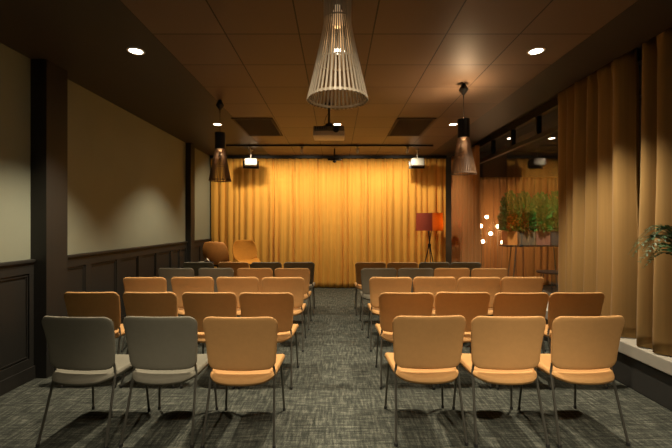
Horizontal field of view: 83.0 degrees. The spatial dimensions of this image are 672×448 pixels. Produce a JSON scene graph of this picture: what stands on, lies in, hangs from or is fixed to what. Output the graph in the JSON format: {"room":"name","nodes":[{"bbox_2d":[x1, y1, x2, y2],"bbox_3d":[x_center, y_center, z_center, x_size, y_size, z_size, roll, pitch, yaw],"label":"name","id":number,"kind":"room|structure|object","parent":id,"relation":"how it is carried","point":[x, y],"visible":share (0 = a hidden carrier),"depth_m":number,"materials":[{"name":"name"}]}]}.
{"room":"assembly chamber","nodes":[
{"label":"assembly chamber","id":0,"kind":"room"},
{"bbox_2d":[0,43,212,262],"bbox_3d":[-2.930,-0.050,2.925,0.120,3.000,12.250,0,0,0],"label":"wall","id":1,"kind":"structure","parent":0,"point":[127,174],"depth_m":4.61,"materials":[{"name":"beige paint"}]},
{"bbox_2d":[0,259,34,380],"bbox_3d":[-2.845,0.890,0.185,0.050,1.120,6.770,0,0,0],"label":"trim","id":2,"kind":"structure","parent":1,"relation":"attached to","point":[16,277],"depth_m":3.40,"materials":[{"name":"brown paint"}]},
{"bbox_2d":[0,366,34,395],"bbox_3d":[-2.841,1.390,0.185,0.033,0.120,6.770,0,0,0],"label":"baseboard","id":3,"kind":"structure","parent":1,"relation":"attached to","point":[12,382],"depth_m":3.36,"materials":[{"name":"brown paint"}]},
{"bbox_2d":[31,59,67,377],"bbox_3d":[-2.795,-0.050,3.710,0.150,3.000,0.280,0,0,0],"label":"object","id":4,"kind":"structure","parent":1,"relation":"attached to","point":[49,81],"depth_m":3.58,"materials":[{"name":"brown paint"}]},
{"bbox_2d":[68,241,187,323],"bbox_3d":[-2.845,0.890,5.550,0.050,1.120,3.400,0,0,0],"label":"trim","id":5,"kind":"structure","parent":1,"relation":"attached to","point":[99,271],"depth_m":4.96,"materials":[{"name":"brown paint"}]},
{"bbox_2d":[0,0,269,155],"bbox_3d":[-2.235,-1.700,2.925,1.470,0.300,12.250,0,0,0],"label":"ceiling","id":6,"kind":"structure","parent":1,"relation":"attached to","point":[88,39],"depth_m":3.67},
{"bbox_2d":[126,47,144,54],"bbox_3d":[-1.790,-1.546,3.400,0.150,0.006,0.150,0,0,0],"label":"recessed light","id":7,"kind":"object","parent":6,"relation":"in","point":[137,51],"visible":1,"depth_m":3.40,"materials":[{"name":"beige"}]},
{"bbox_2d":[186,143,194,261],"bbox_3d":[-2.820,-0.050,7.350,0.100,3.000,0.200,0,0,0],"label":"trim","id":8,"kind":"structure","parent":1,"relation":"attached to","point":[190,148],"depth_m":7.25,"materials":[{"name":"brown paint"}]},
{"bbox_2d":[195,238,211,261],"bbox_3d":[-2.845,0.890,8.200,0.050,1.120,1.500,0,0,0],"label":"trim","id":9,"kind":"structure","parent":1,"relation":"attached to","point":[199,244],"depth_m":7.93,"materials":[{"name":"brown paint"}]},
{"bbox_2d":[0,287,671,447],"bbox_3d":[-0.185,1.500,2.925,5.570,0.100,12.250,0,0,0],"label":"floor","id":10,"kind":"structure","parent":0,"point":[336,399],"depth_m":2.94,"materials":[{"name":"grey carpet"}]},
{"bbox_2d":[60,292,124,387],"bbox_3d":[-2.199,1.028,3.633,0.495,0.845,0.557,0,0,-1],"label":"chair","id":11,"kind":"object","parent":10,"relation":"on","point":[78,304],"visible":0.45,"depth_m":3.41,"materials":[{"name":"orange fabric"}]},
{"bbox_2d":[36,316,150,447],"bbox_3d":[-1.693,1.028,2.726,0.495,0.845,0.557,0,0,4],"label":"chair","id":12,"kind":"object","parent":10,"relation":"on","point":[81,350],"visible":0.89,"depth_m":2.52,"materials":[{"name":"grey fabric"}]},
{"bbox_2d":[120,292,177,388],"bbox_3d":[-1.666,1.028,3.627,0.495,0.845,0.557,0,0,1],"label":"chair","id":13,"kind":"object","parent":10,"relation":"on","point":[147,304],"visible":0.34,"depth_m":3.40,"materials":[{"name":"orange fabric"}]},
{"bbox_2d":[121,277,178,351],"bbox_3d":[-2.199,1.028,4.575,0.495,0.845,0.557,0,0,-1],"label":"chair","id":14,"kind":"object","parent":10,"relation":"on","point":[131,284],"visible":0.21,"depth_m":4.34,"materials":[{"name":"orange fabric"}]},
{"bbox_2d":[119,316,217,447],"bbox_3d":[-1.161,1.028,2.732,0.495,0.845,0.557,0,0,1],"label":"chair","id":15,"kind":"object","parent":10,"relation":"on","point":[162,350],"visible":0.97,"depth_m":2.52,"materials":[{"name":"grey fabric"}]},
{"bbox_2d":[158,268,193,291],"bbox_3d":[-2.210,1.028,5.466,0.495,0.845,0.557,0,0,-1],"label":"chair","id":16,"kind":"object","parent":10,"relation":"on","point":[167,273],"visible":0.23,"depth_m":5.23,"materials":[{"name":"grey fabric"}]},
{"bbox_2d":[171,277,213,315],"bbox_3d":[-1.659,1.028,4.600,0.495,0.845,0.557,0,0,-1],"label":"chair","id":17,"kind":"object","parent":10,"relation":"on","point":[180,285],"visible":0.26,"depth_m":4.37,"materials":[{"name":"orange fabric"}]},
{"bbox_2d":[183,262,213,276],"bbox_3d":[-2.191,1.028,6.275,0.495,0.845,0.557,0,0,1],"label":"chair","id":18,"kind":"object","parent":10,"relation":"on","point":[195,266],"visible":0.15,"depth_m":6.03,"materials":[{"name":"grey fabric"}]},
{"bbox_2d":[180,292,236,388],"bbox_3d":[-1.131,1.028,3.618,0.495,0.845,0.557,0,0,1],"label":"chair","id":19,"kind":"object","parent":10,"relation":"on","point":[199,306],"visible":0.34,"depth_m":3.39,"materials":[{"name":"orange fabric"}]},
{"bbox_2d":[203,242,230,267],"bbox_3d":[-2.208,0.887,7.164,0.526,1.130,0.491,0,0,12],"label":"chair","id":20,"kind":"object","parent":10,"relation":"on","point":[216,252],"visible":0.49,"depth_m":6.97,"materials":[{"name":"brown leather"}]},
{"bbox_2d":[198,268,240,316],"bbox_3d":[-1.655,1.028,5.472,0.495,0.845,0.557,0,0,1],"label":"chair","id":21,"kind":"object","parent":10,"relation":"on","point":[214,273],"visible":0.23,"depth_m":5.23,"materials":[{"name":"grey fabric"}]},
{"bbox_2d":[218,262,248,276],"bbox_3d":[-1.639,1.028,6.294,0.495,0.845,0.557,0,0,-1],"label":"chair","id":22,"kind":"object","parent":10,"relation":"on","point":[235,266],"visible":0.16,"depth_m":6.05,"materials":[{"name":"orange fabric"}]},
{"bbox_2d":[216,277,258,315],"bbox_3d":[-1.131,1.028,4.598,0.495,0.845,0.557,0,0,1],"label":"chair","id":23,"kind":"object","parent":10,"relation":"on","point":[237,285],"visible":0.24,"depth_m":4.37,"materials":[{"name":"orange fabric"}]},
{"bbox_2d":[200,317,285,447],"bbox_3d":[-0.630,1.028,2.719,0.495,0.845,0.557,0,0,0],"label":"chair","id":24,"kind":"object","parent":10,"relation":"on","point":[241,351],"visible":1,"depth_m":2.51,"materials":[{"name":"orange fabric"}]},
{"bbox_2d":[232,240,259,267],"bbox_3d":[-1.791,0.887,7.650,0.526,1.130,0.491,0,0,-35],"label":"chair","id":25,"kind":"object","parent":10,"relation":"on","point":[242,250],"visible":0.84,"depth_m":7.77,"materials":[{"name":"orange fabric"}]},
{"bbox_2d":[237,268,272,316],"bbox_3d":[-1.120,1.028,5.461,0.495,0.845,0.557,0,0,0],"label":"chair","id":26,"kind":"object","parent":10,"relation":"on","point":[260,273],"visible":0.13,"depth_m":5.22,"materials":[{"name":"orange fabric"}]},
{"bbox_2d":[251,262,281,276],"bbox_3d":[-1.110,1.028,6.278,0.495,0.845,0.557,0,0,0],"label":"chair","id":27,"kind":"object","parent":10,"relation":"on","point":[273,265],"visible":0.12,"depth_m":6.04,"materials":[{"name":"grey fabric"}]},
{"bbox_2d":[238,292,298,389],"bbox_3d":[-0.616,1.028,3.603,0.495,0.845,0.557,0,0,1],"label":"chair","id":28,"kind":"object","parent":10,"relation":"on","point":[279,306],"visible":0.57,"depth_m":3.38,"materials":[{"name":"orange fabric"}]},
{"bbox_2d":[262,277,306,351],"bbox_3d":[-0.610,1.028,4.579,0.495,0.845,0.557,0,0,0],"label":"chair","id":29,"kind":"object","parent":10,"relation":"on","point":[293,285],"visible":0.44,"depth_m":4.35,"materials":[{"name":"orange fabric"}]},
{"bbox_2d":[274,268,311,329],"bbox_3d":[-0.600,1.028,5.457,0.495,0.845,0.557,0,0,1],"label":"chair","id":30,"kind":"object","parent":10,"relation":"on","point":[304,273],"visible":0.43,"depth_m":5.22,"materials":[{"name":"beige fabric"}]},
{"bbox_2d":[284,262,314,315],"bbox_3d":[-0.590,1.028,6.293,0.495,0.845,0.557,0,0,0],"label":"chair","id":31,"kind":"object","parent":10,"relation":"on","point":[310,265],"visible":0.45,"depth_m":6.06,"materials":[{"name":"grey fabric"}]},
{"bbox_2d":[354,262,385,315],"bbox_3d":[0.552,1.028,6.287,0.495,0.845,0.557,0,0,0],"label":"chair","id":32,"kind":"object","parent":10,"relation":"on","point":[359,266],"visible":0.38,"depth_m":6.06,"materials":[{"name":"beige fabric"}]},
{"bbox_2d":[359,268,396,330],"bbox_3d":[0.587,1.028,5.451,0.495,0.845,0.557,0,0,0],"label":"chair","id":33,"kind":"object","parent":10,"relation":"on","point":[366,273],"visible":0.51,"depth_m":5.22,"materials":[{"name":"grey fabric"}]},
{"bbox_2d":[367,277,411,351],"bbox_3d":[0.631,1.028,4.585,0.495,0.845,0.557,0,0,1],"label":"chair","id":34,"kind":"object","parent":10,"relation":"on","point":[377,285],"visible":0.52,"depth_m":4.36,"materials":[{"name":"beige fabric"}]},
{"bbox_2d":[387,262,417,276],"bbox_3d":[1.060,1.028,6.266,0.495,0.845,0.557,0,0,0],"label":"chair","id":35,"kind":"object","parent":10,"relation":"on","point":[397,265],"visible":0.13,"depth_m":6.02,"materials":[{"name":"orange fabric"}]},
{"bbox_2d":[375,292,434,389],"bbox_3d":[0.629,1.028,3.603,0.495,0.845,0.557,0,0,1],"label":"chair","id":36,"kind":"object","parent":10,"relation":"on","point":[392,305],"visible":0.54,"depth_m":3.38,"materials":[{"name":"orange fabric"}]},
{"bbox_2d":[398,268,433,292],"bbox_3d":[1.096,1.028,5.449,0.495,0.845,0.557,0,0,0],"label":"chair","id":37,"kind":"object","parent":10,"relation":"on","point":[412,273],"visible":0.14,"depth_m":5.21,"materials":[{"name":"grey fabric"}]},
{"bbox_2d":[384,315,468,446],"bbox_3d":[0.619,1.028,2.752,0.495,0.845,0.557,0,0,-1],"label":"chair","id":38,"kind":"object","parent":10,"relation":"on","point":[427,349],"visible":1,"depth_m":2.54,"materials":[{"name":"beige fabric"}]},
{"bbox_2d":[416,213,442,261],"bbox_3d":[1.980,0.611,8.050,0.570,1.683,0.570,0,0,0],"label":"floor lamp","id":39,"kind":"object","parent":10,"relation":"on","point":[428,222],"visible":0.93,"depth_m":7.82,"materials":[{"name":"red fabric"}]},
{"bbox_2d":[413,277,455,315],"bbox_3d":[1.139,1.028,4.606,0.495,0.845,0.557,0,0,1],"label":"chair","id":40,"kind":"object","parent":10,"relation":"on","point":[433,285],"visible":0.26,"depth_m":4.38,"materials":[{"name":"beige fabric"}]},
{"bbox_2d":[419,262,449,276],"bbox_3d":[1.565,1.028,6.264,0.495,0.845,0.557,0,0,0],"label":"chair","id":41,"kind":"object","parent":10,"relation":"on","point":[433,265],"visible":0.1,"depth_m":6.02,"materials":[{"name":"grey fabric"}]},
{"bbox_2d":[434,268,469,291],"bbox_3d":[1.607,1.028,5.473,0.495,0.845,0.557,0,0,1],"label":"chair","id":42,"kind":"object","parent":10,"relation":"on","point":[456,273],"visible":0.2,"depth_m":5.23,"materials":[{"name":"beige fabric"}]},
{"bbox_2d":[435,292,491,388],"bbox_3d":[1.141,1.028,3.629,0.495,0.845,0.557,0,0,1],"label":"chair","id":43,"kind":"object","parent":10,"relation":"on","point":[470,305],"visible":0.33,"depth_m":3.40,"materials":[{"name":"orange fabric"}]},
{"bbox_2d":[450,262,480,276],"bbox_3d":[2.060,1.028,6.258,0.495,0.845,0.557,0,0,0],"label":"chair","id":44,"kind":"object","parent":10,"relation":"on","point":[470,265],"visible":0.12,"depth_m":6.01,"materials":[{"name":"grey fabric"}]},
{"bbox_2d":[457,277,500,315],"bbox_3d":[1.649,1.028,4.583,0.495,0.845,0.557,0,0,1],"label":"chair","id":45,"kind":"object","parent":10,"relation":"on","point":[491,285],"visible":0.32,"depth_m":4.35,"materials":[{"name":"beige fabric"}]},
{"bbox_2d":[471,268,506,315],"bbox_3d":[2.110,1.028,5.439,0.495,0.845,0.557,0,0,0],"label":"chair","id":46,"kind":"object","parent":10,"relation":"on","point":[501,273],"visible":0.15,"depth_m":5.20,"materials":[{"name":"beige fabric"}]},
{"bbox_2d":[452,316,549,447],"bbox_3d":[1.146,1.028,2.737,0.495,0.845,0.557,0,0,0],"label":"chair","id":47,"kind":"object","parent":10,"relation":"on","point":[505,350],"visible":0.94,"depth_m":2.53,"materials":[{"name":"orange fabric"}]},
{"bbox_2d":[493,292,551,389],"bbox_3d":[1.646,1.028,3.598,0.495,0.845,0.557,0,0,0],"label":"chair","id":48,"kind":"object","parent":10,"relation":"on","point":[504,304],"visible":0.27,"depth_m":3.37,"materials":[{"name":"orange fabric"}]},
{"bbox_2d":[500,277,545,351],"bbox_3d":[2.150,1.028,4.592,0.495,0.845,0.557,0,0,1],"label":"chair","id":49,"kind":"object","parent":10,"relation":"on","point":[508,284],"visible":0.27,"depth_m":4.36,"materials":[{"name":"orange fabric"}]},
{"bbox_2d":[517,315,630,447],"bbox_3d":[1.667,1.028,2.740,0.495,0.845,0.557,0,0,-3],"label":"chair","id":50,"kind":"object","parent":10,"relation":"on","point":[584,349],"visible":0.9,"depth_m":2.53,"materials":[{"name":"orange fabric"}]},
{"bbox_2d":[544,292,607,388],"bbox_3d":[2.147,1.028,3.608,0.495,0.845,0.557,0,0,0],"label":"chair","id":51,"kind":"object","parent":10,"relation":"on","point":[559,303],"visible":0.45,"depth_m":3.38,"materials":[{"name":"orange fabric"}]},
{"bbox_2d":[628,223,671,267],"bbox_3d":[2.226,0.718,2.481,0.561,1.464,0.558,0,0,-25],"label":"potted fern","id":52,"kind":"object","parent":10,"relation":"on","point":[666,237],"visible":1,"depth_m":2.53,"materials":[{"name":"green plant"}]},
{"bbox_2d":[227,154,454,263],"bbox_3d":[0.115,-0.110,9.000,5.970,3.120,0.100,0,0,0],"label":"wall","id":53,"kind":"structure","parent":0,"point":[448,160],"depth_m":8.95,"materials":[{"name":"paint"}]},
{"bbox_2d":[429,0,671,157],"bbox_3d":[2.370,-1.700,2.925,0.540,0.300,12.250,0,0,0],"label":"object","id":54,"kind":"structure","parent":53,"relation":"attached to","point":[644,20],"depth_m":3.60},
{"bbox_2d":[462,45,641,150],"bbox_3d":[2.855,-1.760,2.925,0.430,0.180,12.250,0,0,0],"label":"trim","id":55,"kind":"structure","parent":53,"relation":"attached to","point":[640,46],"depth_m":5.85,"materials":[{"name":"black paint"}]},
{"bbox_2d":[543,319,671,409],"bbox_3d":[2.855,1.310,2.875,0.490,0.280,12.150,0,0,0],"label":"trim","id":56,"kind":"structure","parent":53,"relation":"attached to","point":[653,383],"depth_m":3.21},
{"bbox_2d":[545,305,671,375],"bbox_3d":[2.840,1.115,2.875,0.520,0.110,12.150,0,0,0],"label":"window sill","id":57,"kind":"structure","parent":53,"relation":"attached to","point":[627,346],"depth_m":3.19,"materials":[{"name":"stone"}]},
{"bbox_3d":[2.700,-1.644,5.300,0.030,0.048,6.600,0,0,0],"label":"rail","id":58,"kind":"object","parent":53,"relation":"attached to","visible":0},
{"bbox_2d":[451,145,480,262],"bbox_3d":[2.642,-0.225,7.848,0.103,2.550,1.414,0,0,-4],"label":"curtain","id":59,"kind":"object","parent":58,"relation":"hanging from","point":[465,190],"visible":0.7,"depth_m":7.70,"materials":[{"name":"brown fabric"}]},
{"bbox_2d":[558,48,639,337],"bbox_3d":[2.691,-0.280,4.055,0.221,2.660,1.207,0,0,-1],"label":"curtain","id":60,"kind":"object","parent":58,"relation":"hanging from","point":[599,114],"visible":0.81,"depth_m":3.81,"materials":[{"name":"brown fabric"}]},
{"bbox_2d":[636,27,671,355],"bbox_3d":[2.704,-0.280,2.785,0.204,2.660,1.168,0,0,-1],"label":"curtain","id":61,"kind":"object","parent":58,"relation":"hanging from","point":[654,280],"visible":0.95,"depth_m":3.13,"materials":[{"name":"brown fabric"}]},
{"bbox_2d":[120,0,638,155],"bbox_3d":[0.300,-1.700,2.925,3.600,0.300,12.250,0,0,0],"label":"ceiling","id":62,"kind":"structure","parent":0,"point":[257,58],"depth_m":3.43,"materials":[{"name":"brown tile"}]},
{"bbox_2d":[208,100,230,181],"bbox_3d":[-1.450,-1.042,4.750,0.276,1.015,0.276,0,0,0],"label":"pendant lamp","id":63,"kind":"object","parent":62,"relation":"hanging from","point":[219,158],"visible":1,"depth_m":4.69,"materials":[{"name":"brown metal"}]},
{"bbox_2d":[243,150,258,168],"bbox_3d":[-1.780,-1.359,7.948,0.330,0.379,0.184,0,0,-12],"label":"ceiling speaker","id":64,"kind":"object","parent":62,"relation":"attached to","point":[248,163],"visible":0.92,"depth_m":7.88,"materials":[{"name":"white plastic"}]},
{"bbox_2d":[245,158,256,164],"bbox_3d":[-1.761,-1.290,7.862,0.236,0.126,0.008,0,0,-12],"label":"grille","id":65,"kind":"object","parent":64,"relation":"attached to","point":[248,161],"depth_m":7.86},
{"bbox_2d":[231,118,282,135],"bbox_3d":[-1.230,-1.544,6.100,0.600,0.012,1.100,0,0,0],"label":"ceiling vent","id":66,"kind":"object","parent":62,"relation":"in","point":[250,126],"visible":1,"depth_m":6.01,"materials":[{"name":"black metal"}]},
{"bbox_2d":[210,156,446,157],"bbox_3d":[-0.175,-1.522,8.620,5.350,0.053,0.050,0,0,0],"label":"rail","id":67,"kind":"object","parent":62,"relation":"attached to","point":[210,156],"visible":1,"depth_m":8.59,"materials":[{"name":"black metal"}]},
{"bbox_2d":[211,158,445,287],"bbox_3d":[-0.175,-0.022,8.606,5.330,2.915,0.142,0,0,0],"label":"curtain","id":68,"kind":"object","parent":67,"relation":"hanging from","point":[339,215],"visible":0.8,"depth_m":8.60,"materials":[{"name":"fabric"}]},
{"bbox_2d":[313,102,344,140],"bbox_3d":[-0.090,-1.327,4.885,0.400,0.445,0.330,0,0,0],"label":"ceiling projector","id":69,"kind":"object","parent":62,"relation":"attached to","point":[328,132],"visible":0.95,"depth_m":4.76,"materials":[{"name":"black plastic"}]},
{"bbox_2d":[226,145,432,146],"bbox_3d":[-0.125,-1.534,7.450,4.050,0.029,0.040,0,0,0],"label":"track","id":70,"kind":"object","parent":62,"relation":"attached to","point":[226,145],"visible":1,"depth_m":7.43,"materials":[{"name":"black metal"}]},
{"bbox_2d":[328,148,340,162],"bbox_3d":[-0.030,-1.399,7.800,0.280,0.299,0.100,0,0,0],"label":"ceiling camera","id":71,"kind":"object","parent":62,"relation":"attached to","point":[334,160],"visible":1,"depth_m":7.78,"materials":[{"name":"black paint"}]},
{"bbox_2d":[307,0,367,109],"bbox_3d":[0.008,-1.095,1.970,0.320,0.910,0.320,0,0,0],"label":"pendant lamp","id":72,"kind":"object","parent":62,"relation":"hanging from","point":[337,18],"visible":1,"depth_m":1.91,"materials":[{"name":"brown wood"}]},
{"bbox_2d":[387,118,436,135],"bbox_3d":[1.185,-1.544,6.100,0.570,0.012,1.100,0,0,0],"label":"ceiling vent","id":73,"kind":"object","parent":62,"relation":"in","point":[402,126],"visible":1,"depth_m":6.01,"materials":[{"name":"black metal"}]},
{"bbox_2d":[409,149,424,168],"bbox_3d":[1.700,-1.359,7.948,0.330,0.379,0.184,0,0,4],"label":"ceiling speaker","id":74,"kind":"object","parent":62,"relation":"attached to","point":[414,163],"visible":1,"depth_m":7.88,"materials":[{"name":"white plastic"}]},
{"bbox_2d":[412,159,423,164],"bbox_3d":[1.694,-1.290,7.860,0.236,0.126,0.008,0,0,4],"label":"grille","id":75,"kind":"object","parent":74,"relation":"attached to","point":[414,161],"depth_m":7.86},
{"bbox_2d":[451,83,476,175],"bbox_3d":[1.410,-1.050,4.200,0.276,1.000,0.276,0,0,0],"label":"pendant lamp","id":76,"kind":"object","parent":62,"relation":"hanging from","point":[463,124],"visible":1,"depth_m":4.15,"materials":[{"name":"brown metal"}]},
{"bbox_2d":[527,47,545,54],"bbox_3d":[1.790,-1.546,3.400,0.150,0.006,0.150,0,0,0],"label":"recessed light","id":77,"kind":"object","parent":62,"relation":"in","point":[534,51],"visible":1,"depth_m":3.40,"materials":[{"name":"beige"}]},
{"bbox_2d":[480,177,557,284],"bbox_3d":[5.059,0.165,8.943,3.883,2.530,0.119,0,0,0],"label":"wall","id":78,"kind":"structure","parent":0,"point":[529,260],"depth_m":8.94,"materials":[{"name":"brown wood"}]},
{"bbox_2d":[480,152,557,176],"bbox_3d":[5.200,-0.150,9.250,4.200,3.200,0.100,0,0,0],"label":"wall","id":79,"kind":"structure","parent":0,"point":[511,164],"depth_m":9.20,"materials":[{"name":"brown wood"}]},
{"bbox_2d":[542,284,556,294],"bbox_3d":[5.150,1.500,3.050,4.100,0.100,12.500,0,0,0],"label":"trim","id":80,"kind":"structure","parent":79,"relation":"attached to","point":[546,288],"depth_m":8.41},
{"bbox_2d":[481,215,502,267],"bbox_3d":[3.313,0.631,8.079,0.477,1.637,0.403,0,0,28],"label":"floor lamp","id":81,"kind":"object","parent":80,"relation":"on","point":[486,216],"visible":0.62,"depth_m":8.05,"materials":[{"name":"black paint"}]},
{"bbox_2d":[499,245,557,291],"bbox_3d":[3.720,0.920,7.100,1.240,1.061,0.260,0,0,0],"label":"stand","id":82,"kind":"object","parent":80,"relation":"on","point":[510,246],"visible":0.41,"depth_m":6.99,"materials":[{"name":"black paint"}]},
{"bbox_2d":[497,190,522,244],"bbox_3d":[3.248,-0.127,7.101,0.450,1.033,0.529,0,0,0],"label":"potted plant","id":83,"kind":"object","parent":82,"relation":"on","point":[509,216],"visible":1,"depth_m":6.99,"materials":[{"name":"green plant"}]},
{"bbox_2d":[516,190,537,244],"bbox_3d":[3.518,-0.123,7.094,0.444,1.024,0.543,0,0,0],"label":"potted plant","id":84,"kind":"object","parent":82,"relation":"on","point":[524,237],"visible":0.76,"depth_m":6.98,"materials":[{"name":"green plant"}]},
{"bbox_2d":[499,245,557,246],"bbox_3d":[3.720,0.405,7.100,1.240,0.030,0.260,0,0,0],"label":"shelf","id":85,"kind":"object","parent":82,"relation":"attached to","point":[499,245],"depth_m":6.97,"materials":[{"name":"black metal"}]},
{"bbox_2d":[529,191,553,244],"bbox_3d":[3.810,-0.117,7.106,0.454,1.011,0.557,0,0,0],"label":"potted plant","id":86,"kind":"object","parent":82,"relation":"on","point":[544,216],"visible":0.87,"depth_m":6.98,"materials":[{"name":"green plant"}]},
{"bbox_2d":[547,190,558,244],"bbox_3d":[4.093,-0.122,7.108,0.452,1.023,0.552,0,0,0],"label":"potted plant","id":87,"kind":"object","parent":82,"relation":"on","point":[554,233],"visible":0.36,"depth_m":6.98,"materials":[{"name":"green plant"}]},
{"bbox_2d":[536,270,557,293],"bbox_3d":[3.750,1.138,6.600,0.500,0.626,0.500,0,0,0],"label":"table","id":88,"kind":"object","parent":80,"relation":"on","point":[552,272],"visible":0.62,"depth_m":6.49,"materials":[{"name":"black paint"}]},
{"bbox_2d":[480,64,641,151],"bbox_3d":[5.135,-1.800,3.050,4.130,0.100,12.500,0,0,0],"label":"trim","id":89,"kind":"structure","parent":79,"relation":"attached to","point":[549,120],"depth_m":7.78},
{"bbox_3d":[3.000,-0.305,-1.100,0.100,2.730,4.200,0,0,0],"label":"wall","id":90,"kind":"structure","parent":0,"visible":0},
{"bbox_2d":[471,49,641,295],"bbox_3d":[2.960,-0.305,4.950,0.080,2.730,7.944,0,0,0],"label":"window","id":91,"kind":"structure","parent":90,"relation":"in","point":[537,114],"depth_m":5.93,"materials":[{"name":"black paint"}]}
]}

